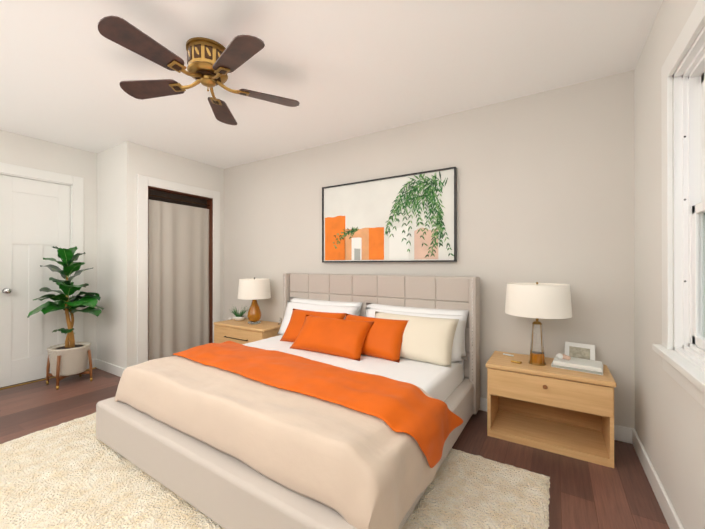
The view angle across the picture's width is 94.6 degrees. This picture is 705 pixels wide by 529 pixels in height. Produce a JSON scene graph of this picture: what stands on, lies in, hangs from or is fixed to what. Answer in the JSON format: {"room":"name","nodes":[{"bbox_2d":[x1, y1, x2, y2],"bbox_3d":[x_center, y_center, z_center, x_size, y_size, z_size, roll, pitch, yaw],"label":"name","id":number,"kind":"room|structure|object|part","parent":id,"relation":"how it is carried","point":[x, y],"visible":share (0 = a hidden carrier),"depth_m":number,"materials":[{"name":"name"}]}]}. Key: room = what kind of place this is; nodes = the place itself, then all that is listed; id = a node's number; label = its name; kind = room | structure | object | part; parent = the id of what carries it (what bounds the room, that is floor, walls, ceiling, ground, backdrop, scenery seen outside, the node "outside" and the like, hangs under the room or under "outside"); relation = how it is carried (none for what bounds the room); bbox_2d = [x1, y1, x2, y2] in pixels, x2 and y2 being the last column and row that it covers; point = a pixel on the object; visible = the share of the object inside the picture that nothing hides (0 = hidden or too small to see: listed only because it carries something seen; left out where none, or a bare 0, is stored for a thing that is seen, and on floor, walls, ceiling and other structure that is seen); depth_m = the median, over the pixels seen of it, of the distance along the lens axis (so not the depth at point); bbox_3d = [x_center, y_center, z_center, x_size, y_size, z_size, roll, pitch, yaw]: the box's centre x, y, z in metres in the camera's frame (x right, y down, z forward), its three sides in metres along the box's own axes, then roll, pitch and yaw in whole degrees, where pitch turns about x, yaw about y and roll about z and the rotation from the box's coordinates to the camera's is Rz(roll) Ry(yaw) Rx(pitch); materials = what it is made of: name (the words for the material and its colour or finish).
{"room":"bedroom","nodes":[
{"label":"bedroom","id":0,"kind":"room"},
{"bbox_2d":[0,130,96,359],"bbox_3d":[-3.504,-0.050,2.899,0.150,2.440,4.300,0,0,32],"label":"wall","id":1,"kind":"structure","parent":0,"point":[24,151],"depth_m":3.59,"materials":[{"name":"paint"}]},
{"bbox_2d":[0,175,69,387],"bbox_3d":[-3.177,0.157,3.272,0.109,2.012,0.540,0,0,32],"label":"door","id":2,"kind":"structure","parent":1,"relation":"in","point":[34,222],"depth_m":3.24,"materials":[{"name":"white wood"}]},
{"bbox_2d":[97,141,223,368],"bbox_3d":[-2.313,-0.048,4.014,0.705,2.440,1.150,0,0,32],"label":"wall","id":3,"kind":"structure","parent":0,"point":[121,166],"depth_m":3.51,"materials":[{"name":"paint"}]},
{"bbox_2d":[148,200,208,360],"bbox_3d":[-2.053,0.222,3.871,0.044,1.870,0.762,0,0,32],"label":"curtain","id":4,"kind":"object","parent":3,"relation":"hanging from","point":[178,277],"visible":0.92,"depth_m":3.85,"materials":[{"name":"beige fabric"}]},
{"bbox_3d":[-2.048,-0.763,3.869,0.015,0.016,0.766,0,0,32],"label":"closet rail","id":5,"kind":"part","parent":3,"relation":"part of","materials":[{"name":"brown wood"}]},
{"bbox_2d":[0,162,683,528],"bbox_3d":[-1.416,0.102,1.608,5.000,2.130,4.300,0,0,32],"label":"trim","id":6,"kind":"object","parent":3,"relation":"attached to","point":[164,188],"depth_m":3.49,"materials":[{"name":"white wood"}]},
{"bbox_2d":[0,0,662,168],"bbox_3d":[-1.377,-1.323,1.587,5.150,0.100,4.600,0,0,32],"label":"ceiling","id":7,"kind":"structure","parent":0,"point":[339,70],"depth_m":2.07,"materials":[{"name":"white paint"}]},
{"bbox_2d":[98,16,299,124],"bbox_3d":[-0.867,-1.151,1.904,1.075,0.241,1.056,0,0,32],"label":"fan","id":8,"kind":"object","parent":7,"relation":"hanging from","point":[211,63],"visible":1,"depth_m":1.83,"materials":[{"name":"brown wood"}]},
{"bbox_2d":[0,368,669,528],"bbox_3d":[-1.377,1.217,1.583,5.150,0.100,4.600,0,0,32],"label":"floor","id":9,"kind":"structure","parent":0,"point":[590,495],"depth_m":1.95,"materials":[{"name":"brown wood"}]},
{"bbox_2d":[27,246,103,389],"bbox_3d":[-2.826,0.490,3.235,0.584,1.360,0.568,0,0,32],"label":"plant","id":10,"kind":"object","parent":9,"relation":"on","point":[66,359],"visible":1,"depth_m":3.19,"materials":[{"name":"green plant"}]},
{"bbox_2d":[214,318,281,343],"bbox_3d":[-1.169,0.921,3.714,0.821,0.500,0.426,0,0,32],"label":"nightstand","id":11,"kind":"object","parent":9,"relation":"on","point":[241,332],"visible":0.48,"depth_m":3.57,"materials":[{"name":"brown wood"}]},
{"bbox_2d":[228,307,247,320],"bbox_3d":[-1.355,0.577,3.926,0.304,0.188,0.222,0,0,32],"label":"plantlet","id":12,"kind":"object","parent":11,"relation":"on","point":[238,317],"visible":1,"depth_m":3.88,"materials":[{"name":"green plant"}]},
{"bbox_2d":[238,277,270,323],"bbox_3d":[-1.113,0.408,3.695,0.364,0.524,0.364,0,0,32],"label":"lamp","id":13,"kind":"object","parent":11,"relation":"on","point":[254,289],"visible":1,"depth_m":3.58,"materials":[{"name":"white fabric"}]},
{"bbox_2d":[0,412,549,528],"bbox_3d":[-0.656,1.151,1.854,3.040,0.028,1.691,0,0,32],"label":"rug","id":14,"kind":"object","parent":9,"relation":"on","point":[76,473],"visible":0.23,"depth_m":1.63,"materials":[{"name":"beige carpet"}]},
{"bbox_2d":[96,273,479,528],"bbox_3d":[-0.316,0.613,2.327,2.080,1.039,1.887,0,0,32],"label":"bed","id":15,"kind":"object","parent":14,"relation":"on","point":[346,401],"visible":1,"depth_m":1.71,"materials":[{"name":"beige fabric"}]},
{"bbox_2d":[115,355,440,528],"bbox_3d":[-0.542,0.877,1.925,1.996,0.462,0.850,0,0,32],"label":"comforter","id":16,"kind":"object","parent":15,"relation":"on","point":[351,449],"depth_m":1.48,"materials":[{"name":"beige fabric"}]},
{"bbox_2d":[173,341,462,467],"bbox_3d":[-0.349,0.781,2.129,1.935,0.307,0.739,0,0,32],"label":"throw","id":17,"kind":"object","parent":15,"relation":"on","point":[409,407],"depth_m":1.77,"materials":[{"name":"orange fabric"}]},
{"bbox_3d":[-0.321,0.841,2.349,1.833,0.255,1.706,0,0,32],"label":"mattress","id":18,"kind":"part","parent":15,"relation":"part of","materials":[{"name":"white fabric"}]},
{"bbox_2d":[486,351,615,467],"bbox_3d":[1.305,0.921,2.196,0.700,0.495,0.407,0,0,32],"label":"nightstand","id":19,"kind":"object","parent":9,"relation":"on","point":[560,411],"visible":1,"depth_m":2.11,"materials":[{"name":"brown wood"}]},
{"bbox_2d":[505,282,571,365],"bbox_3d":[1.254,0.396,2.209,0.396,0.554,0.396,0,0,32],"label":"lamp","id":20,"kind":"object","parent":19,"relation":"on","point":[537,300],"visible":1,"depth_m":2.08,"materials":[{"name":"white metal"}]},
{"bbox_2d":[503,342,602,374],"bbox_3d":[1.355,0.606,2.236,0.596,0.135,0.302,0,0,32],"label":"decor","id":21,"kind":"object","parent":19,"relation":"on","point":[579,357],"visible":1,"depth_m":2.15,"materials":[{"name":"white paper"}]},
{"bbox_2d":[224,70,634,428],"bbox_3d":[-0.208,-0.049,3.478,5.150,2.440,0.150,0,0,32],"label":"wall","id":22,"kind":"structure","parent":0,"point":[545,186],"depth_m":2.52,"materials":[{"name":"paint"}]},
{"bbox_2d":[322,167,456,261],"bbox_3d":[0.276,-0.427,3.063,1.376,0.810,0.041,0,0,32],"label":"picture","id":23,"kind":"object","parent":22,"relation":"attached to","point":[411,217],"visible":1,"depth_m":2.99,"materials":[{"name":"paper"}]},
{"bbox_2d":[634,0,704,528],"bbox_3d":[0.741,-0.055,0.276,0.170,2.440,4.300,0,0,32],"label":"wall","id":24,"kind":"structure","parent":0,"point":[669,165],"depth_m":1.43,"materials":[{"name":"paint"}]}
]}

